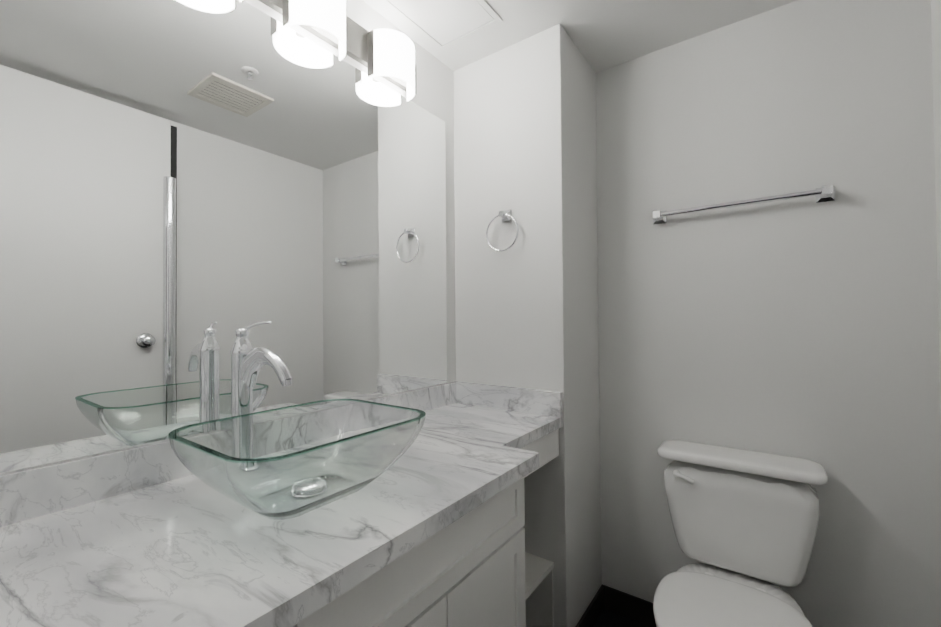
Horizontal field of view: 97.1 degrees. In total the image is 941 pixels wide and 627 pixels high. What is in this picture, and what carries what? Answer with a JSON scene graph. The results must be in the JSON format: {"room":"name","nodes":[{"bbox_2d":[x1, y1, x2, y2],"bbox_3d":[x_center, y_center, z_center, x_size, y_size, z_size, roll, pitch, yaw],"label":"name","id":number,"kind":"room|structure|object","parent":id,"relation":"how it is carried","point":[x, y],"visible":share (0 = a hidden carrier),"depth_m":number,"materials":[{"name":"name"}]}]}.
{"room":"bathroom","nodes":[
{"label":"bathroom","id":0,"kind":"room"},
{"bbox_2d":[2,0,455,473],"bbox_3d":[-0.634,0.112,1.255,0.100,2.530,2.815,-1,-1,36],"label":"wall","id":1,"kind":"structure","parent":0,"point":[434,95],"depth_m":1.87,"materials":[{"name":"paint"}]},
{"bbox_2d":[0,0,446,473],"bbox_3d":[-0.723,-0.289,1.048,0.005,1.194,2.090,-1,-1,36],"label":"mirror","id":2,"kind":"object","parent":1,"relation":"attached to","point":[188,188],"visible":0.88,"depth_m":1.06,"materials":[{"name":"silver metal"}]},
{"bbox_2d":[0,381,455,524],"bbox_3d":[-0.701,0.356,1.050,0.020,0.094,2.188,-1,-1,36],"label":"backsplash","id":3,"kind":"structure","parent":1,"relation":"attached to","point":[30,492],"depth_m":0.89,"materials":[{"name":"white stone"}]},
{"bbox_2d":[240,0,415,100],"bbox_3d":[-0.569,-0.948,1.180,0.122,0.175,1.285,-1,-1,36],"label":"sconce","id":4,"kind":"object","parent":1,"relation":"attached to","point":[388,55],"visible":0.98,"depth_m":1.48,"materials":[{"name":"white glass"}]},
{"bbox_2d":[454,24,601,626],"bbox_3d":[0.269,0.115,1.960,0.540,2.530,0.415,-1,-1,36],"label":"wall","id":5,"kind":"structure","parent":0,"point":[526,310],"depth_m":1.76,"materials":[{"name":"paint"}]},
{"bbox_2d":[486,210,518,251],"bbox_3d":[0.139,-0.353,1.770,0.160,0.181,0.049,-1,-1,36],"label":"towel ring","id":6,"kind":"object","parent":5,"relation":"attached to","point":[505,215],"visible":0.98,"depth_m":1.77,"materials":[{"name":"silver metal"}]},
{"bbox_2d":[456,381,561,416],"bbox_3d":[0.148,0.360,1.775,0.511,0.094,0.020,-1,-1,36],"label":"backsplash","id":7,"kind":"structure","parent":5,"relation":"attached to","point":[500,397],"depth_m":1.75,"materials":[{"name":"white stone"}]},
{"bbox_2d":[576,585,604,626],"bbox_3d":[0.484,1.323,1.766,0.022,0.105,0.392,-1,-1,36],"label":"baseboard","id":8,"kind":"structure","parent":5,"relation":"attached to","point":[595,608],"depth_m":1.83,"materials":[{"name":"black"}]},
{"bbox_2d":[362,0,796,72],"bbox_3d":[0.060,-1.216,0.766,1.837,0.100,2.815,-1,-1,36],"label":"ceiling","id":9,"kind":"structure","parent":0,"point":[604,34],"depth_m":1.66,"materials":[{"name":"paint"}]},
{"bbox_2d":[380,0,502,50],"bbox_3d":[-0.136,-1.151,1.533,0.310,0.005,0.470,-1,-1,36],"label":"ceiling access panel","id":10,"kind":"object","parent":9,"relation":"attached to","point":[442,22],"visible":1,"depth_m":1.61,"materials":[{"name":"paint"}]},
{"bbox_2d":[594,609,647,626],"bbox_3d":[0.081,1.413,0.728,1.837,0.100,2.815,-1,-1,36],"label":"floor","id":11,"kind":"structure","parent":0,"point":[606,618],"depth_m":1.85,"materials":[{"name":"tile"}]},
{"bbox_2d":[296,457,555,626],"bbox_3d":[-0.448,0.904,0.875,0.619,0.930,2.168,-1,-1,36],"label":"bathroom vanity","id":12,"kind":"object","parent":11,"relation":"on","point":[479,572],"depth_m":0.97,"materials":[{"name":"paint"}]},
{"bbox_2d":[0,401,562,626],"bbox_3d":[-0.443,0.419,0.864,0.656,0.040,2.188,-1,-1,36],"label":"countertop","id":13,"kind":"structure","parent":12,"relation":"on","point":[178,552],"depth_m":0.73,"materials":[{"name":"white stone"}]},
{"bbox_2d":[230,321,291,416],"bbox_3d":[-0.519,0.210,1.025,0.214,0.383,0.077,-1,-1,36],"label":"faucet","id":14,"kind":"object","parent":13,"relation":"on","point":[248,362],"visible":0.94,"depth_m":1.04,"materials":[{"name":"silver metal"}]},
{"bbox_2d":[168,399,425,519],"bbox_3d":[-0.359,0.319,0.922,0.380,0.160,0.452,-1,-1,36],"label":"sink","id":15,"kind":"object","parent":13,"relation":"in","point":[288,462],"visible":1,"depth_m":0.86,"materials":[{"name":"clear glass"}]},
{"bbox_2d":[653,440,827,626],"bbox_3d":[0.840,0.943,1.336,0.520,0.844,0.718,-1,-1,36],"label":"toilet","id":16,"kind":"object","parent":11,"relation":"on","point":[745,523],"visible":1,"depth_m":1.44,"materials":[{"name":"ceramic"}]},
{"bbox_2d":[595,0,940,626],"bbox_3d":[0.864,0.108,1.848,1.637,2.530,0.100,-1,-1,36],"label":"wall","id":17,"kind":"structure","parent":0,"point":[805,327],"depth_m":1.55,"materials":[{"name":"paint"}]},
{"bbox_2d":[602,584,655,626],"bbox_3d":[1.049,1.316,1.634,1.070,0.105,0.014,-1,-1,36],"label":"baseboard","id":18,"kind":"structure","parent":17,"relation":"attached to","point":[629,606],"depth_m":1.87,"materials":[{"name":"black"}]},
{"bbox_2d":[652,185,834,224],"bbox_3d":[1.030,-0.423,1.626,0.606,0.054,0.073,-1,-1,36],"label":"towel rail","id":19,"kind":"object","parent":17,"relation":"attached to","point":[824,194],"visible":1,"depth_m":1.56,"materials":[{"name":"silver metal"}]},
{"bbox_2d":[931,0,940,402],"bbox_3d":[0.775,0.086,0.239,0.100,2.530,2.815,-1,-1,36],"label":"wall","id":20,"kind":"structure","parent":0,"point":[936,32],"depth_m":1.31,"materials":[{"name":"paint"}]}
]}

